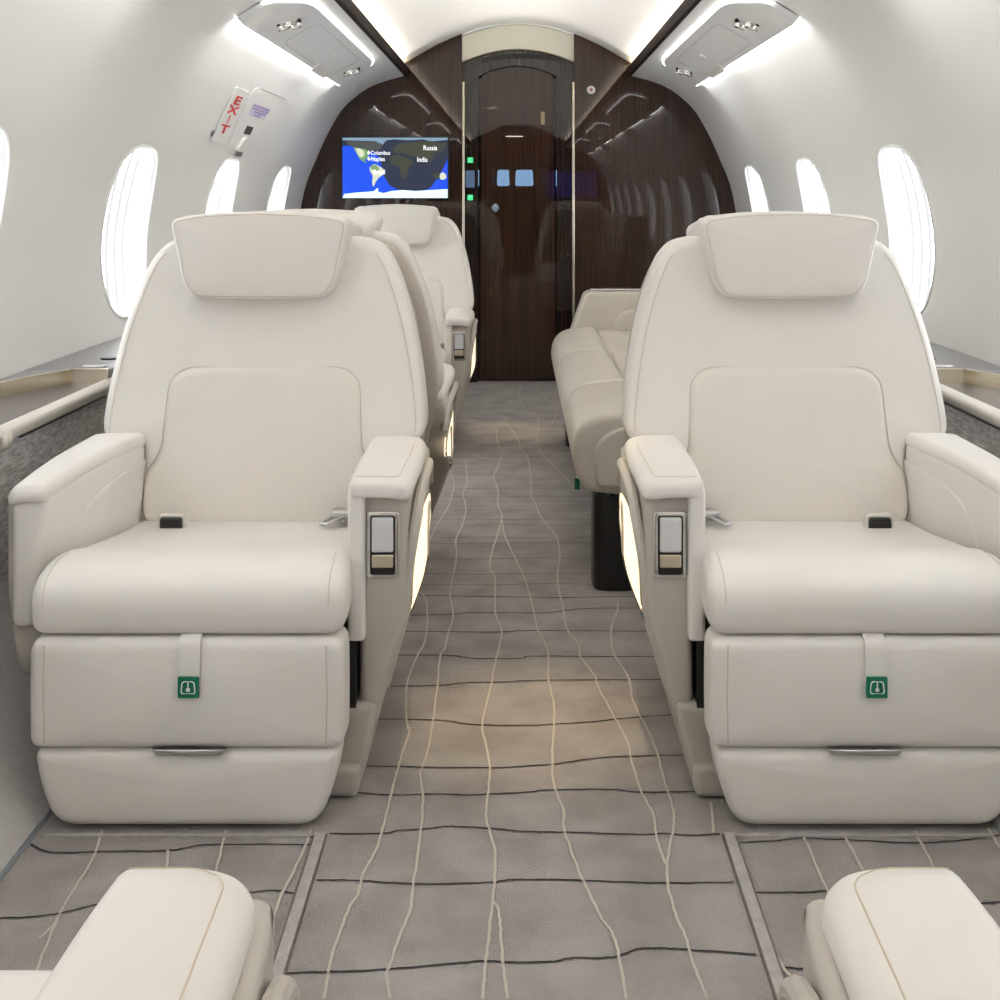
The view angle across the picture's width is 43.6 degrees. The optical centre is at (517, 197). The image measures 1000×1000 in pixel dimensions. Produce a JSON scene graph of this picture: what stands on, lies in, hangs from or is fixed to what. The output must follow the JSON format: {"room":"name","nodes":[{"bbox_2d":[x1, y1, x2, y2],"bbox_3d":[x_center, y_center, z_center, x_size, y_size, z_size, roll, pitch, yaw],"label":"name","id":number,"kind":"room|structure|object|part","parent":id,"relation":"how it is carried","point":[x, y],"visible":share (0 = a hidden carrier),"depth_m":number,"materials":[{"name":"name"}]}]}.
{"room":"aircraft cabin","nodes":[
{"label":"aircraft cabin","id":0,"kind":"room"},
{"bbox_2d":[0,576,50,872],"bbox_3d":[-0.823,0.815,1.984,0.215,0.250,8.732,0,0,0],"label":"wall","id":1,"kind":"structure","parent":0,"point":[23,799],"depth_m":1.97,"materials":[{"name":"grey carpet"}]},
{"bbox_2d":[0,808,52,881],"bbox_3d":[-0.715,0.938,1.984,0.008,0.004,8.732,0,0,0],"label":"baseboard","id":2,"kind":"structure","parent":1,"relation":"attached to","point":[48,814],"depth_m":1.81,"materials":[{"name":"silver metal"}]},
{"bbox_2d":[0,394,107,581],"bbox_3d":[-0.921,0.547,1.984,0.018,0.285,8.732,0,0,0],"label":"wall","id":3,"kind":"structure","parent":0,"point":[26,454],"depth_m":2.38,"materials":[{"name":"grey fabric"}]},
{"bbox_2d":[0,336,121,452],"bbox_3d":[-0.991,0.408,1.984,0.219,0.067,8.732,0,0,0],"label":"ledge","id":4,"kind":"object","parent":3,"relation":"attached to","point":[32,399],"visible":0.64,"depth_m":2.63,"materials":[{"name":"grey"}]},
{"bbox_2d":[0,384,92,424],"bbox_3d":[-0.995,0.417,0.191,0.190,0.016,5.148,0,0,0],"label":"recessed tray","id":5,"kind":"object","parent":4,"relation":"on","point":[27,404],"depth_m":2.51,"materials":[{"name":"grey"}]},
{"bbox_3d":[-0.906,0.413,2.482,0.034,0.029,0.585,0,0,0],"label":"rail","id":6,"kind":"part","parent":4,"relation":"part of","materials":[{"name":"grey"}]},
{"bbox_2d":[100,356,116,359],"bbox_3d":[-0.965,0.378,2.950,0.040,0.004,0.040,0,0,0],"label":"outlet","id":7,"kind":"object","parent":4,"relation":"attached to","point":[108,357],"depth_m":2.94,"materials":[{"name":"black"}]},
{"bbox_2d":[0,0,403,378],"bbox_3d":[-0.866,-0.114,1.989,0.592,1.017,8.742,0,0,0],"label":"wall","id":8,"kind":"structure","parent":0,"point":[84,84],"depth_m":3.18,"materials":[{"name":"white plastic"}]},
{"bbox_2d":[0,126,10,231],"bbox_3d":[-1.102,0.094,2.455,0.117,0.490,0.418,0,0,0],"label":"window","id":9,"kind":"structure","parent":8,"relation":"in","point":[6,136],"depth_m":2.64,"materials":[{"name":"white"}]},
{"bbox_2d":[100,145,158,318],"bbox_3d":[-1.102,0.094,3.530,0.117,0.490,0.418,0,0,0],"label":"window","id":10,"kind":"structure","parent":8,"relation":"in","point":[118,206],"depth_m":3.59,"materials":[{"name":"white"}]},
{"bbox_2d":[102,150,137,309],"bbox_3d":[-1.130,0.087,3.530,0.061,0.467,0.376,0,0,0],"label":"shade","id":11,"kind":"object","parent":10,"relation":"attached to","point":[118,206],"depth_m":3.59,"materials":[{"name":"grey"}]},
{"bbox_2d":[204,157,239,213],"bbox_3d":[-1.102,0.094,4.605,0.117,0.490,0.418,0,0,0],"label":"window","id":12,"kind":"structure","parent":8,"relation":"in","point":[212,203],"depth_m":4.70,"materials":[{"name":"white"}]},
{"bbox_2d":[206,164,224,213],"bbox_3d":[-1.130,0.087,4.605,0.061,0.467,0.376,0,0,0],"label":"shade","id":13,"kind":"object","parent":12,"relation":"attached to","point":[212,203],"depth_m":4.70,"materials":[{"name":"grey"}]},
{"bbox_2d":[210,87,248,143],"bbox_3d":[-0.983,-0.280,4.271,0.089,0.182,0.200,0,0,0],"label":"exit sign","id":14,"kind":"object","parent":8,"relation":"attached to","point":[238,97],"visible":1,"depth_m":4.26,"materials":[{"name":"white plastic"}]},
{"bbox_2d":[227,88,286,156],"bbox_3d":[-0.982,-0.275,4.724,0.116,0.242,0.610,0,0,0],"label":"panel","id":15,"kind":"object","parent":8,"relation":"attached to","point":[262,110],"visible":1,"depth_m":4.67,"materials":[{"name":"white plastic"}]},
{"bbox_3d":[-1.017,-0.199,4.628,0.035,0.057,0.135,0,0,0],"label":"pull handle","id":16,"kind":"part","parent":15,"relation":"part of","materials":[{"name":"white plastic"}]},
{"bbox_2d":[252,105,269,117],"bbox_3d":[-0.963,-0.320,4.666,0.018,0.036,0.284,0,0,0],"label":"print","id":17,"kind":"object","parent":15,"relation":"attached to","point":[258,111],"depth_m":4.67,"materials":[{"name":"purple"}]},
{"bbox_2d":[266,165,291,210],"bbox_3d":[-1.102,0.094,5.680,0.117,0.490,0.418,0,0,0],"label":"window","id":18,"kind":"structure","parent":8,"relation":"in","point":[270,202],"depth_m":5.80,"materials":[{"name":"white"}]},
{"bbox_2d":[267,174,278,210],"bbox_3d":[-1.130,0.087,5.680,0.061,0.467,0.376,0,0,0],"label":"shade","id":19,"kind":"object","parent":18,"relation":"attached to","point":[270,202],"depth_m":5.79,"materials":[{"name":"grey"}]},
{"bbox_2d":[237,0,373,86],"bbox_3d":[-0.718,-0.547,4.616,0.193,0.111,2.049,0,0,0],"label":"panel","id":20,"kind":"object","parent":8,"relation":"attached to","point":[301,29],"visible":1,"depth_m":4.27,"materials":[{"name":"white plastic"}]},
{"bbox_2d":[278,21,290,30],"bbox_3d":[-0.738,-0.543,3.930,0.047,0.038,0.048,0,0,0],"label":"reading lamp","id":21,"kind":"object","parent":20,"relation":"attached to","point":[285,25],"depth_m":3.91,"materials":[{"name":"silver metal"}]},
{"bbox_2d":[238,21,338,85],"bbox_3d":[-0.808,-0.508,4.620,0.012,0.013,2.000,0,0,0],"label":"lamp","id":22,"kind":"object","parent":20,"relation":"attached to","point":[311,65],"depth_m":4.31,"materials":[{"name":"white plastic"}]},
{"bbox_2d":[290,20,301,29],"bbox_3d":[-0.713,-0.554,3.990,0.048,0.036,0.048,0,0,0],"label":"reading lamp","id":23,"kind":"object","parent":20,"relation":"attached to","point":[295,24],"depth_m":3.97,"materials":[{"name":"silver metal"}]},
{"bbox_2d":[261,0,373,65],"bbox_3d":[-0.680,-0.580,4.610,0.117,0.043,2.037,0,0,0],"label":"lamp","id":24,"kind":"object","parent":20,"relation":"attached to","point":[314,28],"depth_m":4.27,"materials":[{"name":"white plastic"}]},
{"bbox_2d":[344,70,352,76],"bbox_3d":[-0.737,-0.543,5.413,0.044,0.036,0.043,0,0,0],"label":"reading lamp","id":25,"kind":"object","parent":20,"relation":"attached to","point":[347,73],"depth_m":5.40,"materials":[{"name":"silver metal"}]},
{"bbox_2d":[352,69,359,74],"bbox_3d":[-0.713,-0.553,5.467,0.043,0.035,0.043,0,0,0],"label":"reading lamp","id":26,"kind":"object","parent":20,"relation":"attached to","point":[355,71],"depth_m":5.45,"materials":[{"name":"silver metal"}]},
{"bbox_2d":[334,0,408,76],"bbox_3d":[-0.565,-0.640,1.983,0.018,0.048,8.732,0,0,0],"label":"trim","id":27,"kind":"structure","parent":8,"relation":"attached to","point":[348,6],"depth_m":4.78,"materials":[{"name":"black wood"}]},
{"bbox_2d":[0,381,999,999],"bbox_3d":[0.000,0.937,0.635,1.440,0.007,11.670,0,0,0],"label":"floor","id":28,"kind":"structure","parent":0,"point":[526,819],"depth_m":1.83,"materials":[{"name":"grey carpet"}]},
{"bbox_2d":[0,867,299,999],"bbox_3d":[-0.475,0.481,0.559,0.676,0.912,0.789,0,0,0],"label":"armchair","id":29,"kind":"object","parent":28,"relation":"on","point":[157,933],"visible":1,"depth_m":0.75,"materials":[{"name":"beige leather"}]},
{"bbox_2d":[0,970,52,999],"bbox_3d":[-0.492,0.605,0.678,0.471,0.105,0.524,0,0,0],"label":"seat cushion","id":30,"kind":"object","parent":29,"relation":"on","point":[14,984],"depth_m":0.88,"materials":[{"name":"beige leather"}]},
{"bbox_3d":[-0.173,0.624,0.620,0.071,0.312,0.426,0,0,0],"label":"hoop moulding","id":31,"kind":"part","parent":29,"relation":"part of","materials":[{"name":"grey"}]},
{"bbox_2d":[7,211,433,823],"bbox_3d":[-0.482,0.481,2.231,0.662,0.912,0.789,0,0,0],"label":"armchair","id":32,"kind":"object","parent":28,"relation":"on","point":[214,590],"visible":1,"depth_m":1.99,"materials":[{"name":"beige leather"}]},
{"bbox_3d":[-0.748,0.565,2.159,0.103,0.230,0.381,0,0,0],"label":"armrest","id":33,"kind":"part","parent":32,"relation":"part of","materials":[{"name":"beige leather"}]},
{"bbox_3d":[-0.487,0.820,1.853,0.108,0.008,0.014,0,0,0],"label":"footrest handle","id":34,"kind":"part","parent":32,"relation":"part of","materials":[{"name":"silver metal"}]},
{"bbox_2d":[32,520,352,632],"bbox_3d":[-0.492,0.605,2.112,0.471,0.105,0.524,0,0,0],"label":"seat cushion","id":35,"kind":"object","parent":32,"relation":"on","point":[107,576],"depth_m":1.87,"materials":[{"name":"beige leather"}]},
{"bbox_3d":[-0.478,0.460,2.343,0.431,0.285,0.101,0,0,0],"label":"lumbar panel","id":36,"kind":"part","parent":32,"relation":"part of","materials":[{"name":"leather"}]},
{"bbox_3d":[-0.478,0.341,2.413,0.608,0.542,0.223,0,0,0],"label":"backrest","id":37,"kind":"part","parent":32,"relation":"part of","materials":[{"name":"beige leather"}]},
{"bbox_2d":[184,215,362,235],"bbox_3d":[-0.487,0.071,2.502,0.328,0.087,0.245,0,0,0],"label":"hood","id":38,"kind":"object","parent":32,"relation":"attached to","point":[354,229],"depth_m":2.43,"materials":[{"name":"beige leather"}]},
{"bbox_3d":[-0.487,0.732,2.210,0.464,0.147,0.480,0,0,0],"label":"seat frame","id":39,"kind":"part","parent":32,"relation":"part of","materials":[{"name":"black"}]},
{"bbox_3d":[-0.255,0.574,2.165,0.027,0.246,0.406,0,0,0],"label":"armrest","id":40,"kind":"part","parent":32,"relation":"part of","materials":[{"name":"beige leather"}]},
{"bbox_3d":[-0.214,0.531,1.974,0.034,0.055,0.009,0,0,0],"label":"control lid","id":41,"kind":"part","parent":32,"relation":"part of","materials":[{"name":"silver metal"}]},
{"bbox_3d":[-0.187,0.624,2.200,0.071,0.312,0.426,0,0,0],"label":"hoop moulding","id":42,"kind":"part","parent":32,"relation":"part of","materials":[{"name":"grey leather"}]},
{"bbox_2d":[269,209,459,514],"bbox_3d":[-0.482,0.481,3.090,0.662,0.912,0.789,0,0,0],"label":"armchair","id":43,"kind":"object","parent":28,"relation":"on","point":[443,393],"visible":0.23,"depth_m":2.86,"materials":[{"name":"beige leather"}]},
{"bbox_2d":[308,212,377,236],"bbox_3d":[-0.487,0.071,2.817,0.328,0.087,0.245,0,0,0],"label":"hood","id":44,"kind":"object","parent":43,"relation":"attached to","point":[368,221],"depth_m":2.81,"materials":[{"name":"beige leather"}]},
{"bbox_3d":[-0.478,0.341,2.907,0.608,0.542,0.223,0,0,0],"label":"backrest","id":45,"kind":"part","parent":43,"relation":"part of","materials":[{"name":"beige leather"}]},
{"bbox_3d":[-0.187,0.624,3.120,0.071,0.312,0.426,0,0,0],"label":"hoop moulding","id":46,"kind":"part","parent":43,"relation":"part of","materials":[{"name":"grey"}]},
{"bbox_2d":[354,204,477,430],"bbox_3d":[-0.486,0.481,4.880,0.662,0.912,0.789,0,0,0],"label":"armchair","id":47,"kind":"object","parent":28,"relation":"on","point":[436,242],"visible":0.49,"depth_m":5.00,"materials":[{"name":"beige leather"}]},
{"bbox_3d":[-0.482,0.460,4.993,0.431,0.285,0.101,0,0,0],"label":"lumbar panel","id":48,"kind":"part","parent":47,"relation":"part of","materials":[{"name":"leather"}]},
{"bbox_3d":[-0.482,0.341,5.063,0.608,0.542,0.223,0,0,0],"label":"backrest","id":49,"kind":"part","parent":47,"relation":"part of","materials":[{"name":"beige leather"}]},
{"bbox_2d":[441,348,446,363],"bbox_3d":[-0.496,0.605,4.762,0.471,0.105,0.524,0,0,0],"label":"seat cushion","id":50,"kind":"object","parent":47,"relation":"on","point":[444,350],"depth_m":4.56,"materials":[{"name":"beige leather"}]},
{"bbox_3d":[-0.259,0.574,4.815,0.027,0.246,0.406,0,0,0],"label":"armrest","id":51,"kind":"part","parent":47,"relation":"part of","materials":[{"name":"beige leather"}]},
{"bbox_3d":[-0.218,0.531,4.623,0.034,0.055,0.009,0,0,0],"label":"control lid","id":52,"kind":"part","parent":47,"relation":"part of","materials":[{"name":"silver metal"}]},
{"bbox_3d":[-0.191,0.624,4.850,0.071,0.312,0.426,0,0,0],"label":"hoop moulding","id":53,"kind":"part","parent":47,"relation":"part of","materials":[{"name":"grey"}]},
{"bbox_2d":[551,287,640,590],"bbox_3d":[0.502,0.522,4.008,0.746,0.834,2.105,0,0,0],"label":"sofa","id":54,"kind":"object","parent":28,"relation":"on","point":[588,357],"visible":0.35,"depth_m":3.23,"materials":[{"name":"leather"}]},
{"bbox_3d":[0.290,0.824,4.770,0.220,0.231,0.140,0,0,0],"label":"leg","id":55,"kind":"part","parent":54,"relation":"part of","materials":[{"name":"black"}]},
{"bbox_3d":[0.538,0.529,4.987,0.674,0.322,0.145,0,0,0],"label":"arm panel","id":56,"kind":"part","parent":54,"relation":"part of","materials":[{"name":"leather"}]},
{"bbox_3d":[0.391,0.615,2.963,0.418,0.149,0.017,0,0,0],"label":"panel","id":57,"kind":"part","parent":54,"relation":"part of","materials":[{"name":"leather"}]},
{"bbox_3d":[0.290,0.824,3.053,0.220,0.231,0.135,0,0,0],"label":"leg","id":58,"kind":"part","parent":54,"relation":"part of","materials":[{"name":"black"}]},
{"bbox_2d":[597,330,629,353],"bbox_3d":[0.482,0.603,4.567,0.355,0.173,0.693,0,0,0],"label":"seat cushion","id":59,"kind":"object","parent":54,"relation":"on","point":[610,340],"depth_m":4.56,"materials":[{"name":"leather"}]},
{"bbox_3d":[0.580,0.363,4.987,0.590,0.010,0.125,0,0,0],"label":"arm trim","id":60,"kind":"part","parent":54,"relation":"part of","materials":[{"name":"silver metal"}]},
{"bbox_2d":[610,352,626,377],"bbox_3d":[0.482,0.603,3.845,0.355,0.173,0.748,0,0,0],"label":"seat cushion","id":61,"kind":"object","parent":54,"relation":"on","point":[617,359],"depth_m":3.95,"materials":[{"name":"leather"}]},
{"bbox_2d":[617,211,999,823],"bbox_3d":[0.509,0.481,2.231,0.662,0.912,0.789,0,0,0],"label":"armchair","id":62,"kind":"object","parent":28,"relation":"on","point":[811,559],"visible":1,"depth_m":2.03,"materials":[{"name":"beige leather"}]},
{"bbox_3d":[0.214,0.624,2.200,0.071,0.312,0.426,0,0,0],"label":"hoop moulding","id":63,"kind":"part","parent":62,"relation":"part of","materials":[{"name":"grey leather"}]},
{"bbox_3d":[0.241,0.531,1.974,0.034,0.055,0.009,0,0,0],"label":"control lid","id":64,"kind":"part","parent":62,"relation":"part of","materials":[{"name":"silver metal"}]},
{"bbox_3d":[0.281,0.574,2.165,0.027,0.246,0.406,0,0,0],"label":"armrest","id":65,"kind":"part","parent":62,"relation":"part of","materials":[{"name":"beige leather"}]},
{"bbox_3d":[0.514,0.732,2.210,0.464,0.147,0.480,0,0,0],"label":"seat frame","id":66,"kind":"part","parent":62,"relation":"part of","materials":[{"name":"black"}]},
{"bbox_2d":[686,215,865,235],"bbox_3d":[0.514,0.071,2.502,0.328,0.087,0.245,0,0,0],"label":"headrest cover","id":67,"kind":"object","parent":62,"relation":"attached to","point":[695,229],"depth_m":2.43,"materials":[{"name":"beige leather"}]},
{"bbox_3d":[0.505,0.341,2.413,0.608,0.542,0.223,0,0,0],"label":"backrest","id":68,"kind":"part","parent":62,"relation":"part of","materials":[{"name":"beige leather"}]},
{"bbox_3d":[0.505,0.460,2.343,0.431,0.285,0.101,0,0,0],"label":"lumbar panel","id":69,"kind":"part","parent":62,"relation":"part of","materials":[{"name":"leather"}]},
{"bbox_2d":[701,520,999,632],"bbox_3d":[0.519,0.605,2.112,0.471,0.105,0.524,0,0,0],"label":"seat cushion","id":70,"kind":"object","parent":62,"relation":"on","point":[758,576],"depth_m":1.87,"materials":[{"name":"beige leather"}]},
{"bbox_3d":[0.514,0.820,1.853,0.108,0.008,0.014,0,0,0],"label":"footrest handle","id":71,"kind":"part","parent":62,"relation":"part of","materials":[{"name":"silver metal"}]},
{"bbox_3d":[0.774,0.565,2.159,0.103,0.230,0.381,0,0,0],"label":"armrest","id":72,"kind":"part","parent":62,"relation":"part of","materials":[{"name":"beige leather"}]},
{"bbox_2d":[778,867,999,999],"bbox_3d":[0.502,0.481,0.559,0.676,0.912,0.789,0,0,0],"label":"armchair","id":73,"kind":"object","parent":28,"relation":"on","point":[889,933],"visible":1,"depth_m":0.75,"materials":[{"name":"beige leather"}]},
{"bbox_3d":[0.200,0.624,0.620,0.071,0.312,0.426,0,0,0],"label":"hoop moulding","id":74,"kind":"part","parent":73,"relation":"part of","materials":[{"name":"grey leather"}]},
{"bbox_2d":[352,0,683,62],"bbox_3d":[0.000,-0.768,1.984,1.224,0.240,8.732,0,0,0],"label":"ceiling","id":75,"kind":"structure","parent":0,"point":[411,28],"depth_m":5.61,"materials":[{"name":"white"}]},
{"bbox_2d":[462,29,573,343],"bbox_3d":[0.000,0.010,6.460,0.800,1.860,0.020,0,0,0],"label":"wall","id":76,"kind":"structure","parent":0,"point":[480,78],"depth_m":6.45,"materials":[{"name":"brown wood"}]},
{"bbox_2d":[301,23,735,312],"bbox_3d":[0.000,0.024,6.390,2.224,1.832,0.080,0,0,0],"label":"wall","id":77,"kind":"structure","parent":0,"point":[647,166],"depth_m":6.35,"materials":[{"name":"brown wood"}]},
{"bbox_2d":[341,137,448,198],"bbox_3d":[-0.621,-0.152,6.331,0.543,0.317,0.037,0,0,0],"label":"wall screen","id":78,"kind":"object","parent":77,"relation":"attached to","point":[371,167],"visible":1,"depth_m":6.31,"materials":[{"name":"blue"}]},
{"bbox_2d":[462,82,464,245],"bbox_3d":[-0.277,0.175,6.362,0.014,1.529,0.047,0,0,0],"label":"trim","id":79,"kind":"structure","parent":77,"relation":"attached to","point":[463,83],"depth_m":6.34,"materials":[{"name":"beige metal"}]},
{"bbox_2d":[462,50,573,381],"bbox_3d":[0.000,0.091,6.415,0.569,1.697,0.070,0,0,0],"label":"door surround","id":80,"kind":"object","parent":77,"relation":"attached to","point":[472,69],"visible":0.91,"depth_m":6.38,"materials":[{"name":"brown wood"}]},
{"bbox_2d":[467,157,472,162],"bbox_3d":[-0.244,-0.193,6.377,0.028,0.028,0.008,0,0,0],"label":"button","id":81,"kind":"object","parent":80,"relation":"attached to","point":[469,159],"visible":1,"depth_m":6.37,"materials":[{"name":"green plastic"}]},
{"bbox_2d":[467,195,472,199],"bbox_3d":[-0.244,-0.003,6.377,0.028,0.028,0.008,0,0,0],"label":"button","id":82,"kind":"object","parent":80,"relation":"attached to","point":[469,197],"visible":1,"depth_m":6.37,"materials":[{"name":"green plastic"}]},
{"bbox_2d":[466,171,474,187],"bbox_3d":[-0.244,-0.097,6.378,0.046,0.086,0.007,0,0,0],"label":"control display","id":83,"kind":"object","parent":80,"relation":"attached to","point":[470,175],"visible":1,"depth_m":6.37,"materials":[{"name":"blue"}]},
{"bbox_2d":[479,67,555,380],"bbox_3d":[-0.003,0.132,6.405,0.393,1.608,0.079,0,0,0],"label":"door","id":84,"kind":"structure","parent":80,"relation":"attached to","point":[517,249],"depth_m":6.41,"materials":[{"name":"brown wood"}]},
{"bbox_3d":[-0.117,0.051,6.384,0.044,0.044,0.036,0,0,0],"label":"knob","id":85,"kind":"part","parent":84,"relation":"part of","materials":[{"name":"silver metal"}]},
{"bbox_3d":[0.127,-0.409,6.401,0.020,0.066,0.011,0,0,0],"label":"plate","id":86,"kind":"part","parent":84,"relation":"part of","materials":[{"name":"brown metal"}]},
{"bbox_2d":[462,24,573,62],"bbox_3d":[0.000,-0.788,6.359,0.571,0.198,0.008,0,0,0],"label":"trim","id":87,"kind":"structure","parent":77,"relation":"attached to","point":[502,24],"depth_m":6.36,"materials":[{"name":"beige metal"}]},
{"bbox_2d":[481,54,562,61],"bbox_3d":[0.020,-0.714,6.376,0.417,0.046,0.001,0,0,0],"label":"trim","id":88,"kind":"structure","parent":77,"relation":"attached to","point":[505,56],"depth_m":6.38,"materials":[{"name":"black wood"}]},
{"bbox_2d":[572,82,574,320],"bbox_3d":[0.282,0.175,6.362,0.014,1.529,0.047,0,0,0],"label":"trim","id":89,"kind":"structure","parent":77,"relation":"attached to","point":[573,83],"depth_m":6.34,"materials":[{"name":"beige metal"}]},
{"bbox_2d":[587,86,594,93],"bbox_3d":[0.371,-0.549,6.341,0.042,0.042,0.015,0,0,0],"label":"smoke detector","id":90,"kind":"object","parent":77,"relation":"attached to","point":[590,89],"visible":1,"depth_m":6.34,"materials":[{"name":"white plastic"}]},
{"bbox_2d":[632,0,999,365],"bbox_3d":[0.866,-0.114,1.989,0.592,1.017,8.742,0,0,0],"label":"wall","id":91,"kind":"structure","parent":0,"point":[851,79],"depth_m":3.37,"materials":[{"name":"white plastic"}]},
{"bbox_2d":[627,0,701,76],"bbox_3d":[0.565,-0.640,1.983,0.018,0.048,8.732,0,0,0],"label":"trim","id":92,"kind":"structure","parent":91,"relation":"attached to","point":[686,6],"depth_m":4.78,"materials":[{"name":"black wood"}]},
{"bbox_2d":[662,0,798,86],"bbox_3d":[0.718,-0.547,4.616,0.193,0.111,2.049,0,0,0],"label":"panel","id":93,"kind":"object","parent":91,"relation":"attached to","point":[733,29],"visible":1,"depth_m":4.27,"materials":[{"name":"white plastic"}]},
{"bbox_2d":[676,69,683,74],"bbox_3d":[0.713,-0.553,5.467,0.043,0.035,0.043,0,0,0],"label":"reading lamp","id":94,"kind":"object","parent":93,"relation":"attached to","point":[679,71],"depth_m":5.45,"materials":[{"name":"silver metal"}]},
{"bbox_2d":[683,70,691,76],"bbox_3d":[0.737,-0.543,5.413,0.044,0.036,0.043,0,0,0],"label":"reading lamp","id":95,"kind":"object","parent":93,"relation":"attached to","point":[687,73],"depth_m":5.40,"materials":[{"name":"silver metal"}]},
{"bbox_2d":[662,0,774,65],"bbox_3d":[0.680,-0.580,4.610,0.117,0.043,2.037,0,0,0],"label":"lamp","id":96,"kind":"object","parent":93,"relation":"attached to","point":[721,28],"depth_m":4.27,"materials":[{"name":"white plastic"}]},
{"bbox_2d":[734,20,745,29],"bbox_3d":[0.713,-0.554,3.990,0.048,0.036,0.048,0,0,0],"label":"reading lamp","id":97,"kind":"object","parent":93,"relation":"attached to","point":[738,24],"depth_m":3.97,"materials":[{"name":"silver metal"}]},
{"bbox_2d":[697,21,797,85],"bbox_3d":[0.808,-0.508,4.620,0.012,0.013,2.000,0,0,0],"label":"lamp","id":98,"kind":"object","parent":93,"relation":"attached to","point":[723,66],"depth_m":4.31,"materials":[{"name":"white plastic"}]},
{"bbox_2d":[745,21,757,30],"bbox_3d":[0.738,-0.543,3.930,0.047,0.038,0.048,0,0,0],"label":"reading lamp","id":99,"kind":"object","parent":93,"relation":"attached to","point":[750,25],"depth_m":3.91,"materials":[{"name":"silver metal"}]},
{"bbox_2d":[744,165,769,211],"bbox_3d":[1.102,0.094,5.680,0.117,0.490,0.418,0,0,0],"label":"window","id":100,"kind":"structure","parent":91,"relation":"in","point":[765,202],"depth_m":5.80,"materials":[{"name":"white"}]},
{"bbox_2d":[757,174,768,210],"bbox_3d":[1.130,0.087,5.680,0.061,0.467,0.376,0,0,0],"label":"shade","id":101,"kind":"object","parent":100,"relation":"attached to","point":[765,202],"depth_m":5.79,"materials":[{"name":"grey plastic"}]},
{"bbox_2d":[796,157,831,212],"bbox_3d":[1.102,0.094,4.605,0.117,0.490,0.418,0,0,0],"label":"window","id":102,"kind":"structure","parent":91,"relation":"in","point":[823,203],"depth_m":4.70,"materials":[{"name":"white"}]},
{"bbox_2d":[811,164,829,212],"bbox_3d":[1.130,0.087,4.605,0.061,0.467,0.376,0,0,0],"label":"shade","id":103,"kind":"object","parent":102,"relation":"attached to","point":[823,203],"depth_m":4.70,"materials":[{"name":"grey"}]},
{"bbox_2d":[877,145,935,313],"bbox_3d":[1.102,0.094,3.530,0.117,0.490,0.418,0,0,0],"label":"window","id":104,"kind":"structure","parent":91,"relation":"in","point":[917,206],"depth_m":3.59,"materials":[{"name":"white"}]},
{"bbox_2d":[898,150,933,309],"bbox_3d":[1.130,0.087,3.530,0.061,0.467,0.376,0,0,0],"label":"shade","id":105,"kind":"object","parent":104,"relation":"attached to","point":[917,206],"depth_m":3.59,"materials":[{"name":"grey plastic"}]},
{"bbox_2d":[944,404,999,458],"bbox_3d":[0.921,0.547,1.984,0.018,0.285,8.732,0,0,0],"label":"wall","id":106,"kind":"structure","parent":0,"point":[976,432],"depth_m":2.52,"materials":[{"name":"grey fabric"}]},
{"bbox_2d":[929,341,999,429],"bbox_3d":[0.991,0.408,1.984,0.219,0.067,8.732,0,0,0],"label":"ledge","id":107,"kind":"object","parent":106,"relation":"attached to","point":[970,385],"visible":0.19,"depth_m":2.69,"materials":[{"name":"grey"}]},
{"bbox_3d":[0.906,0.413,2.482,0.034,0.029,0.585,0,0,0],"label":"rail","id":108,"kind":"part","parent":107,"relation":"part of","materials":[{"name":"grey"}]},
{"bbox_2d":[943,384,999,408],"bbox_3d":[0.995,0.417,0.191,0.190,0.016,5.148,0,0,0],"label":"rail","id":109,"kind":"object","parent":107,"relation":"on","point":[957,396],"depth_m":2.58,"materials":[{"name":"beige"}]},
{"bbox_2d":[995,814,999,825],"bbox_3d":[0.823,0.815,1.984,0.215,0.250,8.732,0,0,0],"label":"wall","id":110,"kind":"structure","parent":0,"point":[997,819],"depth_m":1.88,"materials":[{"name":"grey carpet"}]},
{"bbox_2d":[990,819,999,833],"bbox_3d":[0.715,0.938,1.984,0.008,0.004,8.732,0,0,0],"label":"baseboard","id":111,"kind":"structure","parent":110,"relation":"attached to","point":[993,822],"depth_m":1.87,"materials":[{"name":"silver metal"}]}
]}

